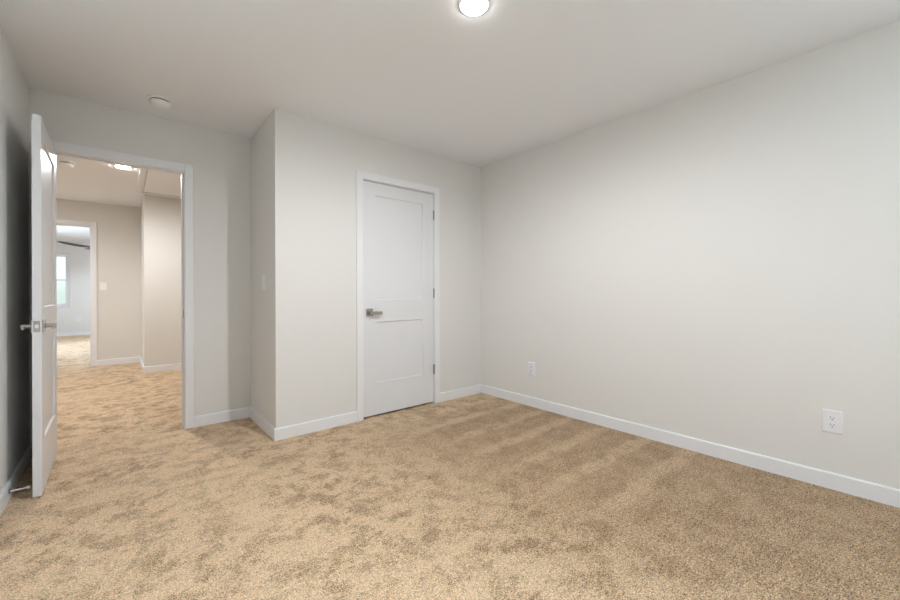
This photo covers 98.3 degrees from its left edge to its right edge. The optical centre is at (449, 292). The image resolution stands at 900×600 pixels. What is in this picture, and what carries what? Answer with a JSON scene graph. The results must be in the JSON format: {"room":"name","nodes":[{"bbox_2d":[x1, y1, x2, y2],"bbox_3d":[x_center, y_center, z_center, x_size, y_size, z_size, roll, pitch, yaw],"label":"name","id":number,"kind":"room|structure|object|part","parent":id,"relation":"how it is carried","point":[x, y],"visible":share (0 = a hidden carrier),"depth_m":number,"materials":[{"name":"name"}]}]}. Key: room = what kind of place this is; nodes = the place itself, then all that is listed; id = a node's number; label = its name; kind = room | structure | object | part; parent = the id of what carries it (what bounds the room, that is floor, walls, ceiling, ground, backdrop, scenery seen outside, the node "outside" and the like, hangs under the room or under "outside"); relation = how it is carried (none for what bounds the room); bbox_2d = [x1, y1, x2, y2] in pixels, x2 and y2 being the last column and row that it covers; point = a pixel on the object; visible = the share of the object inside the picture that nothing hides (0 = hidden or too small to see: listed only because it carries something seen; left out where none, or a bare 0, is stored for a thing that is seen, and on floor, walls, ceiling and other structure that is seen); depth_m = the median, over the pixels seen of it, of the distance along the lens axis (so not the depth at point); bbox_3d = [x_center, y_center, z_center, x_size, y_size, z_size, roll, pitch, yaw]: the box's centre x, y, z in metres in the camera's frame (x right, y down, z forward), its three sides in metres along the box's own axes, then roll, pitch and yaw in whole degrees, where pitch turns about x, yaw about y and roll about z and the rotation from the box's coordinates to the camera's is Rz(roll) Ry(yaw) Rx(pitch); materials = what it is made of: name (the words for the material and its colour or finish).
{"room":"empty bedroom","nodes":[
{"label":"empty bedroom","id":0,"kind":"room"},
{"bbox_2d":[0,26,28,491],"bbox_3d":[-1.103,-0.136,0.494,0.115,2.440,5.307,0,0,-40],"label":"wall","id":1,"kind":"structure","parent":0,"point":[14,136],"depth_m":2.19,"materials":[{"name":"white paint"}]},
{"bbox_2d":[0,445,31,516],"bbox_3d":[-1.087,1.040,0.579,0.014,0.088,5.192,0,0,-40],"label":"baseboard","id":2,"kind":"structure","parent":1,"relation":"attached to","point":[13,481],"depth_m":2.16,"materials":[{"name":"white wood"}]},
{"bbox_2d":[8,485,30,493],"bbox_3d":[-2.270,1.036,2.053,0.079,0.024,0.024,0,0,-40],"label":"door stop","id":3,"kind":"object","parent":1,"relation":"attached to","point":[28,486],"visible":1,"depth_m":2.05,"materials":[{"name":"grey metal"}]},
{"bbox_2d":[57,241,89,332],"bbox_3d":[-9.710,-0.110,10.266,4.200,2.440,0.115,0,0,-40],"label":"wall","id":4,"kind":"structure","parent":0,"point":[79,257],"depth_m":10.16,"materials":[{"name":"white paint"}]},
{"bbox_2d":[57,253,71,306],"bbox_3d":[-10.232,-0.319,9.803,1.005,1.380,0.140,0,0,-40],"label":"window","id":5,"kind":"structure","parent":4,"relation":"in","point":[67,280],"depth_m":10.08,"materials":[{"name":"white"}]},
{"bbox_3d":[-10.268,-0.636,9.845,0.835,0.655,0.025,0,0,-40],"label":"sash","id":6,"kind":"part","parent":5,"relation":"part of","materials":[{"name":"white"}]},
{"bbox_3d":[-10.249,-0.021,9.824,0.835,0.655,0.025,0,0,-40],"label":"sash","id":7,"kind":"part","parent":5,"relation":"part of","materials":[{"name":"white"}]},
{"bbox_2d":[57,331,89,335],"bbox_3d":[-9.665,1.066,10.217,4.200,0.088,0.014,0,0,-40],"label":"baseboard","id":8,"kind":"structure","parent":4,"relation":"attached to","point":[86,332],"depth_m":10.10,"materials":[{"name":"white wood"}]},
{"bbox_2d":[56,199,140,359],"bbox_3d":[-5.182,-0.124,5.974,5.815,2.440,0.115,0,0,-40],"label":"wall","id":9,"kind":"structure","parent":0,"point":[118,227],"depth_m":5.96,"materials":[{"name":"white paint"}]},
{"bbox_2d":[56,219,96,366],"bbox_3d":[-5.663,0.025,5.568,0.900,2.145,0.145,0,0,-40],"label":"door frame","id":10,"kind":"structure","parent":9,"relation":"attached to","point":[92,225],"depth_m":5.78,"materials":[{"name":"white wood"}]},
{"bbox_2d":[100,283,106,290],"bbox_3d":[-5.222,-0.093,5.857,0.078,0.122,0.012,0,0,-40],"label":"light switch","id":11,"kind":"object","parent":9,"relation":"attached to","point":[103,286],"visible":1,"depth_m":5.86,"materials":[{"name":"white plastic"}]},
{"bbox_2d":[97,357,139,365],"bbox_3d":[-5.076,1.052,5.976,0.519,0.088,0.014,0,0,-40],"label":"baseboard","id":12,"kind":"structure","parent":9,"relation":"attached to","point":[131,359],"depth_m":5.96,"materials":[{"name":"white wood"}]},
{"bbox_2d":[28,88,250,444],"bbox_3d":[-2.351,-0.132,2.988,5.692,2.440,0.115,0,0,-40],"label":"wall","id":13,"kind":"structure","parent":0,"point":[220,161],"depth_m":3.21,"materials":[{"name":"white paint"}]},
{"bbox_2d":[20,113,56,497],"bbox_3d":[-2.436,0.068,2.344,0.131,2.028,0.764,0,0,-41],"label":"door","id":14,"kind":"structure","parent":13,"relation":"in","point":[43,325],"depth_m":2.12,"materials":[{"name":"painted wood"},{"name":"satin nickel"}]},
{"bbox_3d":[-2.192,0.178,2.063,0.025,0.058,0.002,0,0,-41],"label":"latch plate","id":15,"kind":"part","parent":14,"relation":"part of","materials":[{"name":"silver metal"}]},
{"bbox_2d":[51,140,193,428],"bbox_3d":[-2.448,0.031,2.905,0.883,2.115,0.145,0,0,-40],"label":"door frame","id":16,"kind":"structure","parent":13,"relation":"attached to","point":[62,149],"depth_m":3.11,"materials":[{"name":"white wood"}]},
{"bbox_2d":[194,406,250,427],"bbox_3d":[-1.906,1.042,3.276,0.420,0.088,0.014,0,0,-40],"label":"baseboard","id":17,"kind":"structure","parent":13,"relation":"attached to","point":[229,415],"depth_m":3.26,"materials":[{"name":"white wood"}]},
{"bbox_2d":[141,194,181,372],"bbox_3d":[-3.544,-0.129,6.539,2.582,2.440,1.134,0,0,-40],"label":"wall","id":18,"kind":"structure","parent":0,"point":[161,343],"depth_m":5.43,"materials":[{"name":"white paint"}]},
{"bbox_2d":[140,357,143,370],"bbox_3d":[-4.522,1.050,5.711,0.014,0.088,1.106,0,0,-40],"label":"baseboard","id":19,"kind":"structure","parent":18,"relation":"attached to","point":[141,361],"depth_m":5.71,"materials":[{"name":"white wood"}]},
{"bbox_2d":[250,115,270,423],"bbox_3d":[-1.512,-0.135,3.219,0.115,2.440,0.614,0,0,-40],"label":"wall","id":20,"kind":"structure","parent":0,"point":[260,155],"depth_m":3.16,"materials":[{"name":"white paint"}]},
{"bbox_2d":[249,407,274,439],"bbox_3d":[-1.516,1.041,3.128,0.014,0.088,0.715,0,0,-40],"label":"baseboard","id":21,"kind":"structure","parent":20,"relation":"attached to","point":[268,428],"depth_m":3.08,"materials":[{"name":"white wood"}]},
{"bbox_2d":[262,275,265,289],"bbox_3d":[-1.481,-0.083,3.084,0.012,0.122,0.078,0,0,-40],"label":"light switch","id":22,"kind":"object","parent":20,"relation":"attached to","point":[263,276],"visible":1,"depth_m":3.07,"materials":[{"name":"white plastic"}]},
{"bbox_2d":[270,109,480,427],"bbox_3d":[-0.513,-0.138,3.585,2.114,2.440,0.115,0,0,-40],"label":"wall","id":23,"kind":"structure","parent":0,"point":[314,163],"depth_m":3.15,"materials":[{"name":"white paint"}]},
{"bbox_2d":[274,411,356,440],"bbox_3d":[-1.034,1.040,3.058,0.658,0.088,0.014,0,0,-40],"label":"baseboard","id":24,"kind":"structure","parent":23,"relation":"attached to","point":[285,432],"depth_m":3.03,"materials":[{"name":"white wood"}]},
{"bbox_2d":[356,170,439,421],"bbox_3d":[-0.487,0.025,3.607,0.891,2.115,0.145,0,0,-40],"label":"door frame","id":25,"kind":"structure","parent":23,"relation":"attached to","point":[360,175],"depth_m":3.40,"materials":[{"name":"white wood"}]},
{"bbox_2d":[363,180,434,416],"bbox_3d":[-0.446,0.051,3.565,0.764,2.028,0.083,0,0,-40],"label":"door","id":26,"kind":"structure","parent":23,"relation":"in","point":[399,292],"depth_m":3.55,"materials":[{"name":"white wood"}]},
{"bbox_3d":[-0.637,0.175,3.361,0.117,0.027,0.011,0,0,-40],"label":"lever","id":27,"kind":"part","parent":26,"relation":"part of","materials":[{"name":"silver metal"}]},
{"bbox_2d":[440,384,480,401],"bbox_3d":[0.114,1.036,4.026,0.564,0.088,0.014,0,0,-40],"label":"baseboard","id":28,"kind":"structure","parent":23,"relation":"attached to","point":[458,393],"depth_m":4.01,"materials":[{"name":"white wood"}]},
{"bbox_2d":[0,335,899,599],"bbox_3d":[-4.002,1.143,4.863,6.250,0.100,15.730,0,0,-40],"label":"floor","id":29,"kind":"structure","parent":0,"point":[480,496],"depth_m":1.88,"materials":[{"name":"carpet"}]},
{"bbox_2d":[0,0,899,242],"bbox_3d":[-4.010,-1.397,4.863,6.250,0.100,15.730,0,0,-40],"label":"ceiling","id":30,"kind":"structure","parent":0,"point":[516,77],"depth_m":2.26,"materials":[{"name":"white paint"}]},
{"bbox_2d":[57,160,75,167],"bbox_3d":[-3.946,-1.321,4.001,0.144,0.054,0.144,0,0,-40],"label":"smoke detector","id":31,"kind":"object","parent":30,"relation":"attached to","point":[64,163],"visible":1,"depth_m":3.97,"materials":[{"name":"white plastic"}]},
{"bbox_2d":[57,241,89,249],"bbox_3d":[-7.799,-1.106,8.824,1.445,0.460,1.470,0,0,-40],"label":"ceiling fan","id":32,"kind":"object","parent":30,"relation":"hanging from","point":[67,243],"visible":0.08,"depth_m":8.16,"materials":[{"name":"grey"}]},
{"bbox_2d":[114,165,131,168],"bbox_3d":[-3.496,-1.343,4.158,0.150,0.012,0.150,0,0,-40],"label":"recessed light","id":33,"kind":"object","parent":30,"relation":"in","point":[118,166],"visible":0.8,"depth_m":4.15,"materials":[{"name":"white plastic"}]},
{"bbox_2d":[136,169,180,197],"bbox_3d":[-3.426,-1.338,4.846,0.720,0.022,1.420,0,0,-40],"label":"attic hatch","id":34,"kind":"object","parent":30,"relation":"attached to","point":[156,183],"visible":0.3,"depth_m":4.80,"materials":[{"name":"white paint"}]},
{"bbox_2d":[147,94,172,108],"bbox_3d":[-2.029,-1.326,2.721,0.144,0.054,0.144,0,0,-40],"label":"smoke detector","id":35,"kind":"object","parent":30,"relation":"attached to","point":[158,101],"visible":1,"depth_m":2.69,"materials":[{"name":"white plastic"}]},
{"bbox_2d":[458,0,489,16],"bbox_3d":[0.114,-1.354,1.837,0.150,0.012,0.150,0,0,-40],"label":"recessed light","id":36,"kind":"object","parent":30,"relation":"in","point":[472,8],"visible":1,"depth_m":1.84,"materials":[{"name":"white plastic"}]},
{"bbox_2d":[480,20,899,489],"bbox_3d":[1.580,-0.144,2.833,0.115,2.440,5.422,0,0,-40],"label":"wall","id":37,"kind":"structure","parent":0,"point":[719,263],"depth_m":2.50,"materials":[{"name":"white paint"}]},
{"bbox_2d":[528,362,534,375],"bbox_3d":[0.774,0.723,3.696,0.008,0.125,0.081,0,0,-40],"label":"wall outlet","id":38,"kind":"object","parent":37,"relation":"attached to","point":[531,366],"visible":1,"depth_m":3.69,"materials":[{"name":"white plastic"}]},
{"bbox_2d":[481,384,899,507],"bbox_3d":[1.769,1.032,2.513,0.014,0.088,4.463,0,0,-40],"label":"baseboard","id":39,"kind":"structure","parent":37,"relation":"attached to","point":[879,493],"depth_m":2.49,"materials":[{"name":"white wood"}]},
{"bbox_2d":[822,409,842,434],"bbox_3d":[2.094,0.707,2.131,0.008,0.125,0.081,0,0,-40],"label":"wall outlet","id":40,"kind":"object","parent":37,"relation":"attached to","point":[832,421],"visible":1,"depth_m":2.13,"materials":[{"name":"white plastic"}]},
{"bbox_2d":[828,415,836,420],"bbox_3d":[2.093,0.687,2.129,0.004,0.027,0.034,0,0,-40],"label":"receptacle","id":41,"kind":"object","parent":40,"relation":"attached to","point":[830,417],"depth_m":2.13,"materials":[{"name":"grey plastic"}]},
{"bbox_2d":[828,423,836,427],"bbox_3d":[2.093,0.726,2.129,0.004,0.027,0.034,0,0,-40],"label":"receptacle","id":42,"kind":"object","parent":40,"relation":"attached to","point":[830,425],"depth_m":2.13,"materials":[{"name":"grey plastic"}]}
]}

